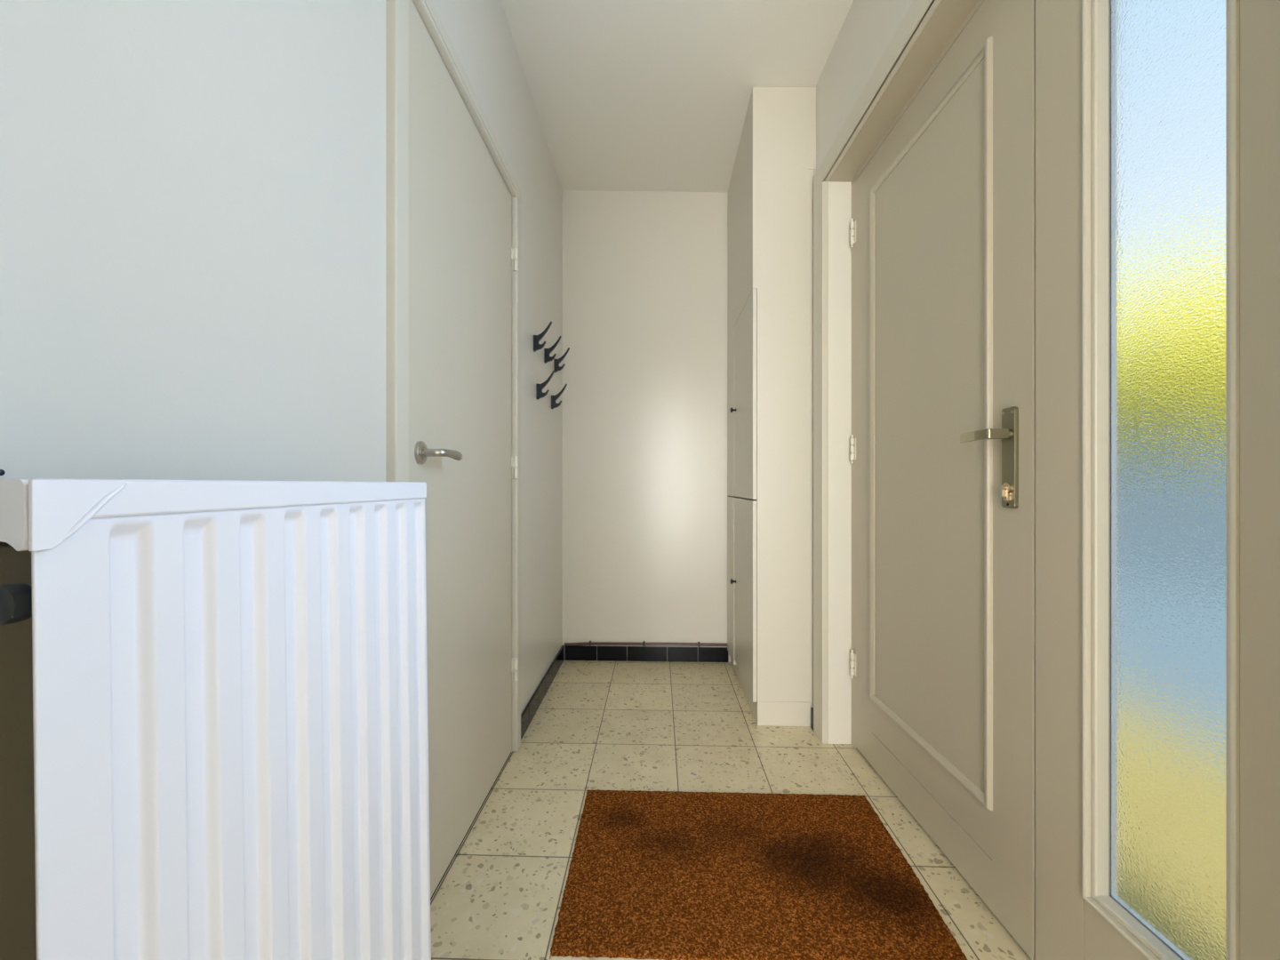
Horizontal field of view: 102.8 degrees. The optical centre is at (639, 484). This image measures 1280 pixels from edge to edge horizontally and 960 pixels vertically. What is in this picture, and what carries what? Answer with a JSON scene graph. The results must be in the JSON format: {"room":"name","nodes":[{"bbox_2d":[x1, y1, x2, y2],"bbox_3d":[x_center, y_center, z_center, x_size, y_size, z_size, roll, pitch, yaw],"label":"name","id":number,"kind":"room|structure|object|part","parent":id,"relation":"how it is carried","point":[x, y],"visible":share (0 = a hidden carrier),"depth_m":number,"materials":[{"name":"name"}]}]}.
{"room":"entrance hallway","nodes":[
{"label":"entrance hallway","id":0,"kind":"room"},
{"bbox_2d":[0,0,562,751],"bbox_3d":[-0.575,-0.380,1.531,0.200,2.700,3.080,0,0,2],"label":"wall","id":1,"kind":"structure","parent":0,"point":[193,192],"depth_m":0.62,"materials":[{"name":"paint"}]},
{"bbox_2d":[0,469,5,475],"bbox_3d":[-0.511,-0.009,0.406,0.007,0.006,0.006,0,0,2],"label":"screw","id":2,"kind":"object","parent":1,"relation":"attached to","point":[2,472],"visible":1,"depth_m":0.41,"materials":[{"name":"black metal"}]},
{"bbox_2d":[0,478,431,959],"bbox_3d":[-0.420,0.426,0.543,0.179,0.858,0.501,0,0,2],"label":"radiator","id":3,"kind":"object","parent":1,"relation":"attached to","point":[214,727],"visible":1,"depth_m":0.41,"materials":[{"name":"metal"}]},
{"bbox_2d":[385,0,521,751],"bbox_3d":[-0.466,-0.062,1.449,0.024,2.064,0.911,0,0,2],"label":"door frame","id":4,"kind":"structure","parent":1,"relation":"attached to","point":[396,11],"depth_m":1.02,"materials":[{"name":"paint"}]},
{"bbox_2d":[408,0,518,898],"bbox_3d":[-0.468,-0.039,1.453,0.103,1.998,0.812,0,0,2],"label":"door","id":5,"kind":"structure","parent":1,"relation":"in","point":[460,252],"depth_m":1.35,"materials":[{"name":"paint"}]},
{"bbox_3d":[-0.452,-0.068,1.175,0.051,0.023,0.111,0,0,2],"label":"lever","id":6,"kind":"part","parent":5,"relation":"part of","materials":[{"name":"silver metal"}]},
{"bbox_2d":[520,645,564,740],"bbox_3d":[-0.473,0.928,1.403,0.012,0.081,2.849,0,0,2],"label":"baseboard","id":7,"kind":"structure","parent":1,"relation":"attached to","point":[529,712],"depth_m":2.26,"materials":[{"name":"black tile"}]},
{"bbox_2d":[533,321,551,351],"bbox_3d":[-0.414,-0.630,2.176,0.078,0.125,0.024,0,0,2],"label":"coat hook","id":8,"kind":"object","parent":1,"relation":"attached to","point":[536,338],"visible":1,"depth_m":2.17,"materials":[{"name":"black metal"}]},
{"bbox_2d":[536,370,554,399],"bbox_3d":[-0.412,-0.435,2.234,0.078,0.125,0.024,0,0,2],"label":"coat hook","id":9,"kind":"object","parent":1,"relation":"attached to","point":[539,387],"visible":1,"depth_m":2.23,"materials":[{"name":"black metal"}]},
{"bbox_3d":[-0.449,-0.406,2.235,0.004,0.068,0.022,0,0,2],"label":"plate","id":10,"kind":"part","parent":9,"relation":"part of","materials":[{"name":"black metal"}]},
{"bbox_2d":[544,336,561,363],"bbox_3d":[-0.406,-0.631,2.390,0.078,0.125,0.024,0,0,2],"label":"coat hook","id":11,"kind":"object","parent":1,"relation":"attached to","point":[547,351],"visible":1,"depth_m":2.38,"materials":[{"name":"black metal"}]},
{"bbox_3d":[-0.443,-0.602,2.391,0.004,0.068,0.022,0,0,2],"label":"plate","id":12,"kind":"part","parent":11,"relation":"part of","materials":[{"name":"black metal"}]},
{"bbox_2d":[551,384,567,409],"bbox_3d":[-0.401,-0.437,2.538,0.078,0.125,0.024,0,0,2],"label":"coat hook","id":13,"kind":"object","parent":1,"relation":"attached to","point":[554,398],"visible":1,"depth_m":2.53,"materials":[{"name":"black metal"}]},
{"bbox_2d":[553,347,569,372],"bbox_3d":[-0.399,-0.637,2.615,0.078,0.125,0.024,0,0,2],"label":"coat hook","id":14,"kind":"object","parent":1,"relation":"attached to","point":[556,362],"visible":0.94,"depth_m":2.61,"materials":[{"name":"black metal"}]},
{"bbox_2d":[562,190,738,661],"bbox_3d":[0.226,-0.380,2.906,1.750,2.700,0.200,0,0,2],"label":"wall","id":15,"kind":"structure","parent":0,"point":[645,273],"depth_m":2.81,"materials":[{"name":"paint"}]},
{"bbox_2d":[563,640,727,647],"bbox_3d":[0.029,0.875,2.802,0.893,0.029,0.020,0,0,2],"label":"pipe","id":16,"kind":"object","parent":15,"relation":"attached to","point":[644,644],"visible":1,"depth_m":2.80,"materials":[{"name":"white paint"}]},
{"bbox_2d":[564,645,727,662],"bbox_3d":[0.034,0.929,2.807,0.898,0.079,0.012,0,0,2],"label":"baseboard","id":17,"kind":"structure","parent":15,"relation":"attached to","point":[578,652],"depth_m":2.80,"materials":[{"name":"black tile"}]},
{"bbox_2d":[501,0,853,192],"bbox_3d":[-0.391,-1.709,0.264,2.600,0.242,5.700,0,0,2],"label":"ceiling","id":18,"kind":"structure","parent":0,"point":[628,95],"depth_m":2.00,"materials":[{"name":"paint"}]},
{"bbox_2d":[430,660,1031,959],"bbox_3d":[-0.426,1.030,0.265,2.530,0.120,5.700,0,0,2],"label":"floor","id":19,"kind":"structure","parent":0,"point":[684,726],"depth_m":1.67,"materials":[{"name":"tile"}]},
{"bbox_2d":[430,752,511,900],"bbox_3d":[-0.523,0.968,1.450,0.089,0.003,0.800,0,0,2],"label":"threshold","id":20,"kind":"object","parent":19,"relation":"on","point":[510,753],"visible":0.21,"depth_m":1.41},
{"bbox_2d":[550,789,967,959],"bbox_3d":[0.256,0.966,1.319,0.866,0.008,0.569,0,0,2],"label":"doormat","id":21,"kind":"object","parent":19,"relation":"on","point":[652,875],"visible":1,"depth_m":1.23,"materials":[{"name":"brown carpet"}]},
{"bbox_2d":[727,86,815,726],"bbox_3d":[0.578,-0.314,2.419,0.278,2.566,0.745,0,0,2],"label":"storage cabinet","id":22,"kind":"object","parent":19,"relation":"on","point":[770,342],"visible":0.98,"depth_m":2.05,"materials":[{"name":"paint"}]},
{"bbox_3d":[0.481,-0.363,2.671,0.016,0.846,0.248,0,0,2],"label":"door","id":23,"kind":"part","parent":22,"relation":"part of","materials":[{"name":"paint"}]},
{"bbox_3d":[0.481,0.483,2.671,0.018,0.834,0.248,0,0,2],"label":"door","id":24,"kind":"part","parent":22,"relation":"part of","materials":[{"name":"paint"}]},
{"bbox_3d":[0.469,-0.363,2.297,0.015,0.846,0.494,0,0,2],"label":"door","id":25,"kind":"part","parent":22,"relation":"part of","materials":[{"name":"paint"}]},
{"bbox_3d":[0.469,0.469,2.297,0.015,0.808,0.494,0,0,2],"label":"door","id":26,"kind":"part","parent":22,"relation":"part of","materials":[{"name":"paint"}]},
{"bbox_2d":[816,81,818,171],"bbox_3d":[0.835,-0.380,2.526,0.227,2.700,1.052,0,0,2],"label":"wall","id":27,"kind":"structure","parent":0,"point":[817,86],"depth_m":2.03,"materials":[{"name":"paint"}]},
{"bbox_2d":[807,164,815,175],"bbox_3d":[0.684,-1.232,2.038,0.034,0.087,0.006,0,0,6],"label":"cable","id":28,"kind":"object","parent":27,"relation":"attached to","point":[814,168],"visible":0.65,"depth_m":2.04,"materials":[{"name":"white plastic"}]},
{"bbox_2d":[810,707,813,730],"bbox_3d":[0.690,0.928,2.022,0.021,0.081,0.026,0,0,2],"label":"baseboard","id":29,"kind":"structure","parent":27,"relation":"attached to","point":[812,708],"depth_m":2.02,"materials":[{"name":"black tile"}]},
{"bbox_2d":[818,0,913,167],"bbox_3d":[0.814,-0.380,0.979,0.226,2.700,2.050,0,0,0],"label":"wall","id":30,"kind":"structure","parent":0,"point":[868,27],"depth_m":1.68,"materials":[{"name":"paint"}]},
{"bbox_2d":[850,0,1035,959],"bbox_3d":[0.797,-0.076,1.456,0.114,2.066,0.861,0,0,2],"label":"door","id":31,"kind":"structure","parent":30,"relation":"in","point":[944,223],"depth_m":1.27,"materials":[{"name":"beige paint"}]},
{"bbox_3d":[0.783,-0.136,1.440,0.013,1.732,0.597,0,0,0],"label":"panel moulding","id":32,"kind":"part","parent":31,"relation":"part of","materials":[{"name":"beige paint"}]},
{"bbox_3d":[0.785,-0.057,1.083,0.010,0.213,0.038,0,0,0],"label":"handle plate","id":33,"kind":"part","parent":31,"relation":"part of","materials":[{"name":"silver metal"}]},
{"bbox_3d":[0.774,-0.106,1.077,0.013,0.019,0.019,0,0,2],"label":"lever","id":34,"kind":"part","parent":31,"relation":"part of","materials":[{"name":"silver metal"}]},
{"bbox_2d":[813,0,1279,959],"bbox_3d":[0.792,-0.119,1.216,0.230,2.178,1.586,0,0,0],"label":"door frame","id":35,"kind":"structure","parent":30,"relation":"attached to","point":[1068,927],"depth_m":0.95,"materials":[{"name":"beige paint"}]},
{"bbox_2d":[1081,0,1239,959],"bbox_3d":[0.810,-0.163,0.791,0.052,1.795,0.235,0,0,0],"label":"window","id":36,"kind":"structure","parent":30,"relation":"in","point":[1161,78],"depth_m":0.80,"materials":[{"name":"glass"}]}
]}

